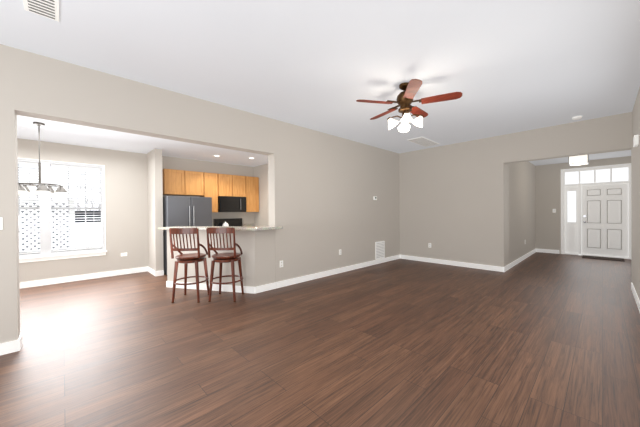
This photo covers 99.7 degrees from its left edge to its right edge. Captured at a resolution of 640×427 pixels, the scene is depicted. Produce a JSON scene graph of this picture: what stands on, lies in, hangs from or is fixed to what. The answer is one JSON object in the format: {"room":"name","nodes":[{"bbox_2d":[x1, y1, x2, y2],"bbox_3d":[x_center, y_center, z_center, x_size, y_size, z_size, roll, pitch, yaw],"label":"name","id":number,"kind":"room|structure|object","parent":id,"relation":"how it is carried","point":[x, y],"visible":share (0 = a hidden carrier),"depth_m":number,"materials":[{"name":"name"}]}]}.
{"room":"living room","nodes":[
{"label":"living room","id":0,"kind":"room"},
{"bbox_2d":[17,138,253,281],"bbox_3d":[-4.225,-0.019,6.309,6.310,2.750,0.200,-1,1,-44],"label":"wall","id":1,"kind":"structure","parent":0,"point":[125,217],"depth_m":5.96,"materials":[{"name":"paint"}]},
{"bbox_2d":[18,158,106,262],"bbox_3d":[-5.325,-0.058,5.209,1.884,1.922,0.230,-1,1,-44],"label":"window","id":2,"kind":"structure","parent":1,"relation":"in","point":[45,209],"depth_m":5.23,"materials":[{"name":"white plastic"}]},
{"bbox_2d":[18,161,102,253],"bbox_3d":[-5.292,-0.106,5.190,1.737,1.707,0.084,-1,1,-44],"label":"window blinds","id":3,"kind":"object","parent":2,"relation":"attached to","point":[59,180],"visible":0.79,"depth_m":5.41,"materials":[{"name":"white plastic"}]},
{"bbox_2d":[20,267,146,288],"bbox_3d":[-5.145,1.316,5.280,3.070,0.110,0.014,-1,1,-44],"label":"baseboard","id":4,"kind":"structure","parent":1,"relation":"attached to","point":[28,284],"depth_m":5.50,"materials":[{"name":"white wood"}]},
{"bbox_2d":[162,169,189,195],"bbox_3d":[-3.553,-0.751,6.585,0.517,0.600,0.328,-1,1,-44],"label":"upper cabinet","id":5,"kind":"object","parent":1,"relation":"attached to","point":[175,182],"depth_m":6.48,"materials":[{"name":"brown wood"}]},
{"bbox_2d":[190,171,205,196],"bbox_3d":[-3.275,-0.755,6.850,0.522,0.600,0.328,-1,1,-44],"label":"upper cabinet","id":6,"kind":"object","parent":1,"relation":"attached to","point":[197,180],"depth_m":6.83,"materials":[{"name":"brown wood"}]},
{"bbox_2d":[206,173,217,211],"bbox_3d":[-2.977,-0.545,7.135,0.432,1.030,0.328,-1,1,-44],"label":"upper cabinet","id":7,"kind":"object","parent":1,"relation":"attached to","point":[214,186],"depth_m":7.09,"materials":[{"name":"brown wood"}]},
{"bbox_2d":[218,174,233,196],"bbox_3d":[-2.645,-0.765,7.452,0.457,0.600,0.328,-1,1,-44],"label":"upper cabinet","id":8,"kind":"object","parent":1,"relation":"attached to","point":[225,182],"depth_m":7.32,"materials":[{"name":"brown wood"}]},
{"bbox_2d":[218,196,245,211],"bbox_3d":[-2.492,-0.251,7.539,0.780,0.423,0.412,-1,1,-44],"label":"over-the-range microwave","id":9,"kind":"object","parent":8,"relation":"attached to","point":[231,204],"visible":0.98,"depth_m":7.38,"materials":[{"name":"black metal"}]},
{"bbox_2d":[234,175,245,196],"bbox_3d":[-2.408,-0.768,7.679,0.472,0.600,0.328,-1,1,-44],"label":"upper cabinet","id":10,"kind":"object","parent":1,"relation":"attached to","point":[239,181],"depth_m":7.60,"materials":[{"name":"brown wood"}]},
{"bbox_2d":[246,177,257,211],"bbox_3d":[-2.104,-0.558,7.969,0.497,1.030,0.328,-1,1,-44],"label":"upper cabinet","id":11,"kind":"object","parent":1,"relation":"attached to","point":[251,182],"depth_m":7.87,"materials":[{"name":"brown wood"}]},
{"bbox_2d":[17,115,267,166],"bbox_3d":[-3.149,-1.456,5.161,6.310,0.120,3.350,-1,1,-44],"label":"ceiling","id":12,"kind":"structure","parent":0,"point":[66,133],"depth_m":5.27,"materials":[{"name":"paint"}]},
{"bbox_2d":[18,122,68,196],"bbox_3d":[-4.276,-0.826,4.132,0.623,1.103,0.625,-1,1,-44],"label":"chandelier","id":13,"kind":"object","parent":12,"relation":"hanging from","point":[45,189],"visible":0.94,"depth_m":4.12,"materials":[{"name":"white glass"}]},
{"bbox_2d":[147,149,163,270],"bbox_3d":[-3.748,-0.022,6.128,0.150,2.750,0.720,-1,1,-44],"label":"wall","id":14,"kind":"structure","parent":0,"point":[155,206],"depth_m":5.90,"materials":[{"name":"paint"}]},
{"bbox_2d":[147,267,157,275],"bbox_3d":[-3.774,1.299,6.071,0.034,0.110,0.704,-1,1,-44],"label":"baseboard","id":15,"kind":"structure","parent":14,"relation":"attached to","point":[153,272],"depth_m":5.98,"materials":[{"name":"white wood"}]},
{"bbox_2d":[0,44,399,343],"bbox_3d":[-1.187,-0.165,4.579,9.815,3.013,0.200,-1,1,-44],"label":"wall","id":16,"kind":"structure","parent":0,"point":[324,206],"depth_m":4.46,"materials":[{"name":"paint"}]},
{"bbox_2d":[0,217,2,229],"bbox_3d":[-3.108,0.098,2.595,0.075,0.120,0.012,-1,1,-44],"label":"light switch","id":17,"kind":"object","parent":16,"relation":"attached to","point":[1,223],"visible":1,"depth_m":2.62,"materials":[{"name":"white plastic"}]},
{"bbox_2d":[0,338,21,354],"bbox_3d":[-3.750,1.325,1.978,2.084,0.110,0.014,-1,1,-44],"label":"baseboard","id":18,"kind":"structure","parent":16,"relation":"attached to","point":[10,347],"depth_m":2.65,"materials":[{"name":"white paint"}]},
{"bbox_2d":[276,255,399,287],"bbox_3d":[0.758,1.259,6.287,4.272,0.110,0.014,-1,1,-44],"label":"baseboard","id":19,"kind":"structure","parent":16,"relation":"attached to","point":[292,281],"depth_m":5.77,"materials":[{"name":"white wood"}]},
{"bbox_2d":[375,241,384,259],"bbox_3d":[1.575,0.957,7.066,0.420,0.450,0.018,-1,1,-44],"label":"air vent","id":20,"kind":"object","parent":16,"relation":"in","point":[379,249],"visible":1,"depth_m":7.05,"materials":[{"name":"white plastic"}]},
{"bbox_2d":[167,229,274,286],"bbox_3d":[-1.832,0.812,4.915,1.350,1.065,1.580,-1,1,-44],"label":"wall","id":21,"kind":"structure","parent":0,"point":[257,256],"depth_m":4.68,"materials":[{"name":"paint"}]},
{"bbox_2d":[158,226,282,230],"bbox_3d":[-1.826,0.256,4.807,1.552,0.042,1.814,-1,1,-44],"label":"countertop","id":22,"kind":"structure","parent":21,"relation":"on","point":[247,228],"depth_m":4.60,"materials":[{"name":"stone"}]},
{"bbox_2d":[166,281,275,293],"bbox_3d":[-1.837,1.290,4.913,1.369,0.110,1.613,-1,1,-44],"label":"baseboard","id":23,"kind":"structure","parent":21,"relation":"attached to","point":[247,289],"depth_m":4.68,"materials":[{"name":"white"}]},
{"bbox_2d":[254,164,268,225],"bbox_3d":[-0.859,-0.053,7.209,0.200,2.750,3.150,-1,1,-44],"label":"wall","id":24,"kind":"structure","parent":0,"point":[261,217],"depth_m":7.91,"materials":[{"name":"paint"}]},
{"bbox_2d":[0,252,639,426],"bbox_3d":[0.887,1.377,5.534,14.100,0.120,8.780,-1,1,-44],"label":"floor","id":25,"kind":"structure","parent":0,"point":[538,339],"depth_m":2.62,"materials":[{"name":"brown wood"}]},
{"bbox_2d":[163,196,211,274],"bbox_3d":[-3.213,0.479,6.438,0.960,1.735,0.950,-1,1,-44],"label":"refrigerator","id":26,"kind":"object","parent":25,"relation":"on","point":[185,211],"visible":0.31,"depth_m":6.05,"materials":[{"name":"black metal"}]},
{"bbox_2d":[169,228,208,302],"bbox_3d":[-2.046,0.784,4.282,0.516,1.137,0.527,0,0,-1],"label":"stool","id":27,"kind":"object","parent":25,"relation":"on","point":[186,259],"visible":0.98,"depth_m":4.10,"materials":[{"name":"brown wood"}]},
{"bbox_2d":[206,227,243,301],"bbox_3d":[-1.494,0.779,4.312,0.516,1.137,0.527,0,0,2],"label":"stool","id":28,"kind":"object","parent":25,"relation":"on","point":[222,258],"visible":1,"depth_m":4.13,"materials":[{"name":"brown wood"}]},
{"bbox_2d":[213,218,241,225],"bbox_3d":[-2.378,0.738,7.427,0.810,1.190,0.728,-1,1,-44],"label":"range","id":29,"kind":"object","parent":25,"relation":"on","point":[231,222],"visible":0.08,"depth_m":7.62,"materials":[{"name":"black metal"}]},
{"bbox_2d":[212,223,254,226],"bbox_3d":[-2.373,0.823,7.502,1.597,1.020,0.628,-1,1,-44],"label":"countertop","id":30,"kind":"structure","parent":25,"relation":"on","point":[252,225],"depth_m":8.16,"materials":[{"name":"beige stone"}]},
{"bbox_2d":[582,255,624,260],"bbox_3d":[7.819,1.237,7.470,0.500,0.015,0.800,-1,1,-44],"label":"door mat","id":31,"kind":"object","parent":25,"relation":"on","point":[604,258],"visible":0.98,"depth_m":7.39,"materials":[{"name":"brown rubber"}]},
{"bbox_2d":[0,0,639,152],"bbox_3d":[0.382,-1.735,2.914,9.815,0.120,4.780,-1,1,-44],"label":"ceiling","id":32,"kind":"structure","parent":0,"point":[504,67],"depth_m":2.85,"materials":[{"name":"paint"}]},
{"bbox_2d":[23,0,58,21],"bbox_3d":[-2.166,-1.640,2.096,0.200,0.013,0.400,-1,1,-44],"label":"ceiling vent","id":33,"kind":"object","parent":32,"relation":"in","point":[48,8],"visible":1,"depth_m":2.15,"materials":[{"name":"white plastic"}]},
{"bbox_2d":[356,79,461,132],"bbox_3d":[1.140,-1.390,3.578,1.239,0.588,1.275,-1,1,-44],"label":"ceiling fan","id":34,"kind":"object","parent":32,"relation":"hanging from","point":[407,94],"visible":1,"depth_m":3.46,"materials":[{"name":"brown wood"}]},
{"bbox_2d":[408,137,438,146],"bbox_3d":[2.487,-1.708,6.461,0.945,0.013,0.360,-1,1,-44],"label":"ceiling vent","id":35,"kind":"object","parent":32,"relation":"in","point":[423,141],"visible":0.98,"depth_m":6.40,"materials":[{"name":"white plastic"}]},
{"bbox_2d":[572,116,581,119],"bbox_3d":[4.586,-1.704,4.815,0.130,0.035,0.130,-1,1,-44],"label":"smoke detector","id":36,"kind":"object","parent":32,"relation":"attached to","point":[576,117],"visible":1,"depth_m":4.79,"materials":[{"name":"white plastic"}]},
{"bbox_2d":[399,112,631,266],"bbox_3d":[3.871,-0.219,6.245,0.200,3.013,4.380,-1,1,-44],"label":"wall","id":37,"kind":"structure","parent":0,"point":[452,200],"depth_m":6.36,"materials":[{"name":"paint"}]},
{"bbox_2d":[400,255,504,271],"bbox_3d":[3.180,1.234,6.835,0.014,0.110,2.490,-1,1,-44],"label":"baseboard","id":38,"kind":"structure","parent":37,"relation":"attached to","point":[455,263],"depth_m":6.66,"materials":[{"name":"white"}]},
{"bbox_2d":[506,161,535,264],"bbox_3d":[5.586,-0.131,7.553,4.085,2.790,0.200,-1,1,-44],"label":"wall","id":39,"kind":"structure","parent":0,"point":[520,207],"depth_m":7.14,"materials":[{"name":"paint"}]},
{"bbox_2d":[529,150,630,165],"bbox_3d":[6.368,-1.587,6.712,4.085,0.120,2.500,-1,1,-44],"label":"ceiling","id":40,"kind":"structure","parent":0,"point":[616,154],"depth_m":7.45,"materials":[{"name":"paint"}]},
{"bbox_2d":[568,155,588,165],"bbox_3d":[6.291,-1.359,6.568,0.346,0.330,0.346,-1,1,-44],"label":"light","id":41,"kind":"object","parent":40,"relation":"attached to","point":[578,160],"visible":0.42,"depth_m":6.49,"materials":[{"name":"white glass"}]},
{"bbox_2d":[535,156,630,253],"bbox_3d":[7.785,-0.153,8.063,0.200,2.790,2.100,-1,1,-44],"label":"wall","id":42,"kind":"structure","parent":0,"point":[548,199],"depth_m":8.48,"materials":[{"name":"paint"}]},
{"bbox_2d":[536,249,558,253],"bbox_3d":[7.204,1.189,8.536,0.014,0.110,0.550,-1,1,-44],"label":"baseboard","id":43,"kind":"structure","parent":42,"relation":"attached to","point":[537,250],"depth_m":8.54,"materials":[{"name":"white wood"}]},
{"bbox_2d":[568,191,575,221],"bbox_3d":[7.646,-0.208,8.197,0.005,0.940,0.191,-1,1,-44],"label":"window","id":44,"kind":"structure","parent":42,"relation":"in","point":[571,194],"depth_m":8.19,"materials":[{"name":"clear glass"}]},
{"bbox_2d":[561,163,630,258],"bbox_3d":[7.972,-0.055,7.827,0.178,2.595,1.470,-1,1,-44],"label":"door frame","id":45,"kind":"structure","parent":42,"relation":"attached to","point":[572,239],"depth_m":8.09,"materials":[{"name":"white"}]},
{"bbox_2d":[565,167,627,183],"bbox_3d":[7.986,-1.073,7.842,0.005,0.370,1.280,-1,1,-44],"label":"window","id":46,"kind":"structure","parent":42,"relation":"in","point":[618,174],"depth_m":7.80,"materials":[{"name":"clear glass"}]},
{"bbox_2d":[581,183,627,256],"bbox_3d":[8.079,0.189,7.683,0.137,2.026,0.917,-1,1,-44],"label":"entry door","id":47,"kind":"structure","parent":42,"relation":"in","point":[604,215],"depth_m":7.68,"materials":[{"name":"white"}]},
{"bbox_2d":[631,87,639,299],"bbox_3d":[2.064,-0.172,1.178,9.815,3.013,0.450,-1,1,-44],"label":"wall","id":48,"kind":"structure","parent":0,"point":[635,216],"depth_m":4.11,"materials":[{"name":"paint"}]},
{"bbox_2d":[631,282,639,311],"bbox_3d":[1.917,1.280,1.355,9.415,0.110,0.014,-1,1,-44],"label":"baseboard","id":49,"kind":"structure","parent":48,"relation":"attached to","point":[635,295],"depth_m":3.99,"materials":[{"name":"white wood"}]},
{"bbox_2d":[633,135,638,146],"bbox_3d":[4.499,-1.033,3.845,0.200,0.140,0.040,-1,1,-44],"label":"door chime","id":50,"kind":"object","parent":48,"relation":"attached to","point":[635,140],"visible":1,"depth_m":3.78,"materials":[{"name":"white plastic"}]},
{"label":"outside","id":51,"kind":"structure","parent":0,"visible":0},
{"bbox_2d":[19,164,100,206],"bbox_3d":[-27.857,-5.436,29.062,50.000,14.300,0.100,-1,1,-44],"label":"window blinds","id":52,"kind":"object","parent":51,"point":[75,190],"depth_m":29.64,"materials":[{"name":"white plastic"}]},
{"bbox_3d":[-16.440,1.792,17.227,60.000,0.100,32.370,-1,1,-44],"label":"snow ground","id":53,"kind":"structure","parent":51,"visible":0},
{"bbox_2d":[20,199,74,250],"bbox_3d":[-8.540,0.667,6.499,3.920,2.150,0.120,-1,1,-44],"label":"lattice fence","id":54,"kind":"object","parent":53,"relation":"on","point":[24,243],"visible":0.33,"depth_m":7.49,"materials":[{"name":"white"}]},
{"bbox_2d":[75,211,100,246],"bbox_3d":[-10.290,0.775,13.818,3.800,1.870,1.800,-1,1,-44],"label":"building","id":55,"kind":"structure","parent":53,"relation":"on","point":[95,232],"depth_m":12.34,"materials":[{"name":"grey"}]}
]}

